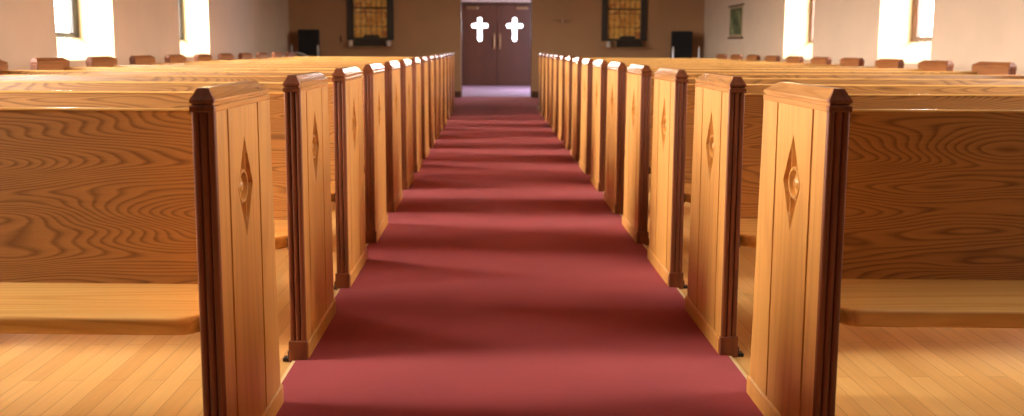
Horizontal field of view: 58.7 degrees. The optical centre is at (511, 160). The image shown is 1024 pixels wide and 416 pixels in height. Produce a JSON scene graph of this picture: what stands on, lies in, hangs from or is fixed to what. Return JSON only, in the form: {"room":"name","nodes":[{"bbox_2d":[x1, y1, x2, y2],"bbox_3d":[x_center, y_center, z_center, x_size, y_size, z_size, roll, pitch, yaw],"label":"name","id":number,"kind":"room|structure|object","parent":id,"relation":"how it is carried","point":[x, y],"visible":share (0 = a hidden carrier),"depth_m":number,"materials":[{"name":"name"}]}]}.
{"room":"church","nodes":[
{"label":"church","id":0,"kind":"room"},
{"bbox_2d":[0,0,289,69],"bbox_3d":[-4.370,-1.954,6.360,0.450,4.300,23.900,0,7,-1],"label":"wall","id":1,"kind":"structure","parent":0,"point":[27,27],"depth_m":10.76,"materials":[{"name":"paint"}]},
{"bbox_2d":[56,0,78,37],"bbox_3d":[-4.589,-2.212,8.888,0.066,2.003,1.278,0,7,-1],"label":"window","id":2,"kind":"structure","parent":1,"relation":"in","point":[73,32],"depth_m":9.51,"materials":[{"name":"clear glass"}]},
{"bbox_2d":[70,57,193,66],"bbox_3d":[-4.397,-0.467,7.426,0.450,1.085,11.230,0,7,-1],"label":"trim","id":3,"kind":"structure","parent":1,"relation":"attached to","point":[81,63],"depth_m":8.89,"materials":[{"name":"paint"}]},
{"bbox_2d":[57,0,209,60],"bbox_3d":[-4.347,-1.896,7.249,0.358,2.235,11.230,0,7,-1],"label":"trim","id":4,"kind":"structure","parent":1,"relation":"attached to","point":[96,33],"depth_m":9.65,"materials":[{"name":"paint"}]},
{"bbox_2d":[178,0,183,39],"bbox_3d":[-4.664,-2.622,12.187,0.066,2.003,1.228,0,7,-1],"label":"window","id":5,"kind":"structure","parent":1,"relation":"in","point":[179,1],"depth_m":12.79,"materials":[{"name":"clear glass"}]},
{"bbox_2d":[288,0,704,96],"bbox_3d":[-0.290,-3.404,18.167,8.850,4.300,0.300,0,7,-1],"label":"wall","id":6,"kind":"structure","parent":0,"point":[422,28],"depth_m":18.12,"materials":[{"name":"paint"}]},
{"bbox_2d":[344,0,395,47],"bbox_3d":[-2.796,-3.208,17.947,1.010,1.955,0.230,0,7,-1],"label":"window","id":7,"kind":"structure","parent":6,"relation":"in","point":[364,17],"depth_m":18.05,"materials":[{"name":"orange glass"}]},
{"bbox_2d":[348,40,352,45],"bbox_3d":[-3.194,-2.313,18.004,0.104,0.115,0.104,0,7,-1],"label":"cup","id":8,"kind":"object","parent":7,"relation":"on","point":[350,42],"visible":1,"depth_m":17.97,"materials":[{"name":"ceramic"}]},
{"bbox_2d":[354,35,384,45],"bbox_3d":[-2.813,-2.366,17.996,0.600,0.225,0.100,0,7,-1],"label":"storage box","id":9,"kind":"object","parent":7,"relation":"on","point":[367,40],"visible":1,"depth_m":17.95,"materials":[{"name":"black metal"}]},
{"bbox_2d":[386,40,390,45],"bbox_3d":[-2.444,-2.312,18.021,0.104,0.115,0.104,0,7,-1],"label":"cup","id":10,"kind":"object","parent":7,"relation":"on","point":[388,42],"visible":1,"depth_m":17.98,"materials":[{"name":"ceramic"}]},
{"bbox_2d":[461,0,531,96],"bbox_3d":[-0.312,-3.123,18.337,1.455,3.700,0.090,0,7,-1],"label":"trim","id":11,"kind":"structure","parent":6,"relation":"attached to","point":[461,0],"depth_m":18.38,"materials":[{"name":"brown wood"}]},
{"bbox_2d":[454,91,538,97],"bbox_3d":[-0.295,-1.315,18.265,8.250,0.130,0.020,0,7,-1],"label":"baseboard","id":12,"kind":"structure","parent":6,"relation":"attached to","point":[456,93],"depth_m":18.27,"materials":[{"name":"wood"}]},
{"bbox_2d":[552,19,572,22],"bbox_3d":[1.006,-2.769,18.078,0.400,0.087,0.093,0,7,-1],"label":"hook rack","id":13,"kind":"object","parent":6,"relation":"attached to","point":[555,20],"visible":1,"depth_m":18.10,"materials":[{"name":"paint"}]},
{"bbox_2d":[599,0,649,48],"bbox_3d":[2.248,-3.201,18.064,1.000,1.955,0.230,0,7,-1],"label":"window","id":14,"kind":"structure","parent":6,"relation":"in","point":[619,17],"depth_m":18.17,"materials":[{"name":"orange glass"}]},
{"bbox_2d":[616,36,641,46],"bbox_3d":[2.335,-2.359,18.115,0.500,0.225,0.100,0,7,-1],"label":"storage box","id":15,"kind":"object","parent":14,"relation":"on","point":[624,41],"visible":1,"depth_m":18.07,"materials":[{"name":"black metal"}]},
{"bbox_2d":[462,0,530,1],"bbox_3d":[-0.494,-4.104,23.796,5.700,4.300,0.250,0,7,-1],"label":"wall","id":16,"kind":"structure","parent":0,"point":[462,0],"depth_m":23.67,"materials":[{"name":"paint"}]},
{"bbox_2d":[462,5,496,84],"bbox_3d":[-0.850,-3.004,23.809,0.906,2.090,0.109,0,7,-1],"label":"door","id":17,"kind":"structure","parent":16,"relation":"in","point":[479,22],"depth_m":23.82,"materials":[{"name":"brown wood"}]},
{"bbox_2d":[462,85,504,85],"bbox_3d":[-0.393,-3.038,23.895,1.930,2.160,0.040,0,7,-1],"label":"trim","id":18,"kind":"structure","parent":16,"relation":"attached to","point":[462,85],"depth_m":24.00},
{"bbox_2d":[462,2,530,4],"bbox_3d":[-0.392,-3.038,23.855,1.950,2.170,0.140,0,7,-1],"label":"trim","id":19,"kind":"structure","parent":16,"relation":"attached to","point":[463,3],"depth_m":23.66,"materials":[{"name":"brown wood"}]},
{"bbox_2d":[497,5,530,85],"bbox_3d":[0.067,-3.002,23.830,0.906,2.090,0.109,0,7,-1],"label":"door","id":20,"kind":"structure","parent":16,"relation":"in","point":[513,21],"depth_m":23.84,"materials":[{"name":"brown wood"}]},
{"bbox_2d":[0,106,1023,415],"bbox_3d":[-0.028,0.263,6.584,9.250,0.120,23.600,0,7,-1],"label":"floor","id":21,"kind":"structure","parent":0,"point":[882,371],"depth_m":2.89,"materials":[{"name":"brown wood"}]},
{"bbox_2d":[0,81,283,415],"bbox_3d":[-1.969,0.262,2.292,2.675,0.924,0.538,0,7,1],"label":"pew","id":22,"kind":"object","parent":21,"relation":"on","point":[114,221],"visible":1,"depth_m":2.35,"materials":[{"name":"brown wood"}]},
{"bbox_2d":[0,72,335,361],"bbox_3d":[-1.989,0.153,3.169,2.675,0.924,0.538,0,7,1],"label":"pew","id":23,"kind":"object","parent":21,"relation":"on","point":[299,114],"visible":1,"depth_m":3.12,"materials":[{"name":"brown wood"}]},
{"bbox_2d":[0,66,366,289],"bbox_3d":[-2.010,0.044,4.046,2.675,0.924,0.538,0,7,1],"label":"pew","id":24,"kind":"object","parent":21,"relation":"on","point":[345,103],"visible":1,"depth_m":3.99,"materials":[{"name":"brown wood"}]},
{"bbox_2d":[0,63,387,243],"bbox_3d":[-2.030,-0.065,4.923,2.675,0.924,0.538,0,7,1],"label":"pew","id":25,"kind":"object","parent":21,"relation":"on","point":[373,86],"visible":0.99,"depth_m":4.90,"materials":[{"name":"brown wood"}]},
{"bbox_2d":[0,60,402,212],"bbox_3d":[-2.050,-0.174,5.801,2.675,0.924,0.538,0,7,1],"label":"pew","id":26,"kind":"object","parent":21,"relation":"on","point":[394,191],"visible":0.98,"depth_m":5.85,"materials":[{"name":"brown wood"}]},
{"bbox_2d":[30,57,413,189],"bbox_3d":[-2.070,-0.283,6.678,2.675,0.924,0.538,0,7,1],"label":"pew","id":27,"kind":"object","parent":21,"relation":"on","point":[53,63],"visible":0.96,"depth_m":6.65,"materials":[{"name":"brown wood"}]},
{"bbox_2d":[85,56,422,172],"bbox_3d":[-2.090,-0.392,7.554,2.675,0.924,0.538,0,7,1],"label":"pew","id":28,"kind":"object","parent":21,"relation":"on","point":[95,61],"visible":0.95,"depth_m":7.52,"materials":[{"name":"brown wood"}]},
{"bbox_2d":[129,55,429,158],"bbox_3d":[-2.110,-0.501,8.431,2.675,0.924,0.538,0,7,1],"label":"pew","id":29,"kind":"object","parent":21,"relation":"on","point":[137,59],"visible":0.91,"depth_m":8.40,"materials":[{"name":"brown wood"}]},
{"bbox_2d":[164,54,434,147],"bbox_3d":[-2.130,-0.610,9.309,2.675,0.924,0.538,0,7,1],"label":"pew","id":30,"kind":"object","parent":21,"relation":"on","point":[179,58],"visible":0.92,"depth_m":9.26,"materials":[{"name":"brown wood"}]},
{"bbox_2d":[193,54,439,138],"bbox_3d":[-2.150,-0.719,10.186,2.675,0.924,0.538,0,7,1],"label":"pew","id":31,"kind":"object","parent":21,"relation":"on","point":[197,57],"visible":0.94,"depth_m":10.13,"materials":[{"name":"brown wood"}]},
{"bbox_2d":[218,53,443,131],"bbox_3d":[-2.171,-0.828,11.063,2.675,0.924,0.538,0,7,1],"label":"pew","id":32,"kind":"object","parent":21,"relation":"on","point":[221,56],"visible":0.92,"depth_m":11.04,"materials":[{"name":"brown wood"}]},
{"bbox_2d":[238,53,446,125],"bbox_3d":[-2.191,-0.937,11.940,2.675,0.924,0.538,0,7,1],"label":"pew","id":33,"kind":"object","parent":21,"relation":"on","point":[241,55],"visible":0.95,"depth_m":11.90,"materials":[{"name":"brown wood"}]},
{"bbox_2d":[256,52,449,119],"bbox_3d":[-2.211,-1.046,12.817,2.675,0.924,0.538,0,7,1],"label":"pew","id":34,"kind":"object","parent":21,"relation":"on","point":[262,54],"visible":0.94,"depth_m":12.75,"materials":[{"name":"brown wood"}]},
{"bbox_2d":[271,52,452,114],"bbox_3d":[-2.231,-1.155,13.694,2.675,0.924,0.538,0,7,1],"label":"pew","id":35,"kind":"object","parent":21,"relation":"on","point":[274,54],"visible":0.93,"depth_m":13.70,"materials":[{"name":"brown wood"}]},
{"bbox_2d":[285,52,454,110],"bbox_3d":[-2.251,-1.264,14.571,2.675,0.924,0.538,0,7,1],"label":"pew","id":36,"kind":"object","parent":21,"relation":"on","point":[287,54],"visible":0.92,"depth_m":14.43,"materials":[{"name":"brown wood"}]},
{"bbox_2d":[280,192,746,382],"bbox_3d":[-0.078,0.189,6.674,1.434,0.006,18.200,0,7,-1],"label":"trim","id":37,"kind":"structure","parent":21,"relation":"on","point":[678,289],"depth_m":2.91,"materials":[{"name":"wood"}]},
{"bbox_2d":[276,86,763,415],"bbox_3d":[-0.124,-0.323,10.777,8.210,0.008,26.470,0,7,-1],"label":"carpet","id":38,"kind":"structure","parent":21,"relation":"on","point":[501,282],"depth_m":3.52,"materials":[{"name":"red carpet"}]},
{"bbox_2d":[282,52,306,56],"bbox_3d":[-4.007,-1.551,16.831,0.526,0.905,0.500,-2,7,-16],"label":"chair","id":39,"kind":"object","parent":38,"relation":"on","point":[296,53],"visible":0.11,"depth_m":17.00,"materials":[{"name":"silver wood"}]},
{"bbox_2d":[290,29,319,55],"bbox_3d":[-3.955,-1.857,17.570,0.550,1.330,0.500,0,7,-1],"label":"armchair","id":40,"kind":"object","parent":38,"relation":"on","point":[308,39],"visible":0.37,"depth_m":17.70,"materials":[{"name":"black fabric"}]},
{"bbox_2d":[671,31,699,57],"bbox_3d":[3.343,-1.847,17.738,0.550,1.330,0.500,0,7,-1],"label":"armchair","id":41,"kind":"object","parent":38,"relation":"on","point":[681,41],"visible":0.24,"depth_m":17.87,"materials":[{"name":"black fabric"}]},
{"bbox_2d":[538,53,726,112],"bbox_3d":[1.857,-1.205,14.239,2.885,0.924,0.538,0,7,1],"label":"pew","id":42,"kind":"object","parent":21,"relation":"on","point":[718,56],"visible":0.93,"depth_m":14.27,"materials":[{"name":"brown wood"}]},
{"bbox_2d":[541,53,742,116],"bbox_3d":[1.876,-1.100,13.389,2.885,0.924,0.538,0,7,1],"label":"pew","id":43,"kind":"object","parent":21,"relation":"on","point":[733,56],"visible":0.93,"depth_m":13.34,"materials":[{"name":"brown wood"}]},
{"bbox_2d":[544,54,759,121],"bbox_3d":[1.896,-0.994,12.539,2.885,0.924,0.538,0,7,1],"label":"pew","id":44,"kind":"object","parent":21,"relation":"on","point":[749,57],"visible":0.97,"depth_m":12.47,"materials":[{"name":"brown wood"}]},
{"bbox_2d":[548,54,780,126],"bbox_3d":[1.915,-0.888,11.688,2.885,0.924,0.538,0,7,1],"label":"pew","id":45,"kind":"object","parent":21,"relation":"on","point":[769,58],"visible":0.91,"depth_m":11.63,"materials":[{"name":"brown wood"}]},
{"bbox_2d":[552,55,803,133],"bbox_3d":[1.935,-0.782,10.838,2.885,0.924,0.538,0,7,1],"label":"pew","id":46,"kind":"object","parent":21,"relation":"on","point":[790,59],"visible":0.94,"depth_m":10.82,"materials":[{"name":"brown wood"}]},
{"bbox_2d":[557,55,831,140],"bbox_3d":[1.954,-0.677,9.988,2.885,0.924,0.538,0,7,1],"label":"pew","id":47,"kind":"object","parent":21,"relation":"on","point":[815,60],"visible":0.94,"depth_m":9.95,"materials":[{"name":"brown wood"}]},
{"bbox_2d":[563,56,864,149],"bbox_3d":[1.974,-0.571,9.138,2.885,0.924,0.538,0,7,1],"label":"pew","id":48,"kind":"object","parent":21,"relation":"on","point":[569,59],"visible":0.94,"depth_m":9.14,"materials":[{"name":"brown wood"}]},
{"bbox_2d":[570,57,904,160],"bbox_3d":[1.993,-0.465,8.287,2.885,0.924,0.538,0,7,1],"label":"pew","id":49,"kind":"object","parent":21,"relation":"on","point":[577,61],"visible":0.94,"depth_m":8.28,"materials":[{"name":"brown wood"}]},
{"bbox_2d":[579,58,953,174],"bbox_3d":[2.013,-0.360,7.437,2.885,0.924,0.538,0,7,1],"label":"pew","id":50,"kind":"object","parent":21,"relation":"on","point":[587,64],"visible":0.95,"depth_m":7.40,"materials":[{"name":"brown wood"}]},
{"bbox_2d":[590,60,1016,191],"bbox_3d":[2.032,-0.254,6.587,2.885,0.924,0.538,0,7,1],"label":"pew","id":51,"kind":"object","parent":21,"relation":"on","point":[599,92],"visible":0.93,"depth_m":6.56,"materials":[{"name":"brown wood"}]},
{"bbox_2d":[604,62,1023,214],"bbox_3d":[2.052,-0.148,5.737,2.885,0.924,0.538,0,7,1],"label":"pew","id":52,"kind":"object","parent":21,"relation":"on","point":[616,75],"visible":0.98,"depth_m":5.78,"materials":[{"name":"brown wood"}]},
{"bbox_2d":[622,64,1023,244],"bbox_3d":[2.071,-0.043,4.886,2.885,0.924,0.538,0,7,1],"label":"pew","id":53,"kind":"object","parent":21,"relation":"on","point":[640,83],"visible":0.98,"depth_m":4.89,"materials":[{"name":"brown wood"}]},
{"bbox_2d":[647,68,1023,288],"bbox_3d":[2.091,0.063,4.036,2.885,0.924,0.538,0,7,1],"label":"pew","id":54,"kind":"object","parent":21,"relation":"on","point":[674,99],"visible":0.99,"depth_m":4.02,"materials":[{"name":"brown wood"}]},
{"bbox_2d":[685,73,1023,357],"bbox_3d":[2.110,0.169,3.186,2.885,0.924,0.538,0,7,1],"label":"pew","id":55,"kind":"object","parent":21,"relation":"on","point":[728,120],"visible":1,"depth_m":3.20,"materials":[{"name":"brown wood"}]},
{"bbox_2d":[746,82,1023,415],"bbox_3d":[2.130,0.275,2.336,2.885,0.924,0.538,0,7,1],"label":"pew","id":56,"kind":"object","parent":21,"relation":"on","point":[867,217],"visible":1,"depth_m":2.43,"materials":[{"name":"brown wood"}]},
{"bbox_2d":[703,0,1023,74],"bbox_3d":[4.327,-1.942,6.561,0.450,4.300,23.900,0,7,-1],"label":"wall","id":57,"kind":"structure","parent":0,"point":[965,33],"depth_m":10.39,"materials":[{"name":"paint"}]},
{"bbox_2d":[727,3,743,38],"bbox_3d":[3.873,-2.402,15.787,0.032,0.587,0.920,0,7,-1],"label":"picture frame","id":58,"kind":"object","parent":57,"relation":"attached to","point":[736,11],"visible":1,"depth_m":15.73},
{"bbox_2d":[729,8,741,34],"bbox_3d":[3.876,-2.405,15.786,0.004,0.450,0.740,0,7,-1],"label":"picture","id":59,"kind":"object","parent":58,"relation":"attached to","point":[735,28],"depth_m":15.78},
{"bbox_2d":[808,0,814,42],"bbox_3d":[4.351,-2.624,12.519,0.050,2.003,1.198,0,7,-1],"label":"window","id":60,"kind":"structure","parent":57,"relation":"in","point":[811,19],"depth_m":13.11,"materials":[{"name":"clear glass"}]},
{"bbox_2d":[783,58,917,68],"bbox_3d":[4.296,-0.481,7.835,0.450,1.085,11.030,0,7,-1],"label":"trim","id":61,"kind":"structure","parent":57,"relation":"attached to","point":[907,65],"depth_m":9.29,"materials":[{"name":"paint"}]},
{"bbox_2d":[783,0,930,63],"bbox_3d":[4.258,-1.910,7.657,0.358,2.235,11.030,0,7,-1],"label":"window","id":62,"kind":"structure","parent":57,"relation":"attached to","point":[895,22],"depth_m":10.00,"materials":[{"name":"paint"}]},
{"bbox_2d":[911,0,931,41],"bbox_3d":[4.425,-2.221,9.280,0.050,2.003,1.208,0,7,-1],"label":"window","id":63,"kind":"structure","parent":57,"relation":"in","point":[917,4],"depth_m":9.86,"materials":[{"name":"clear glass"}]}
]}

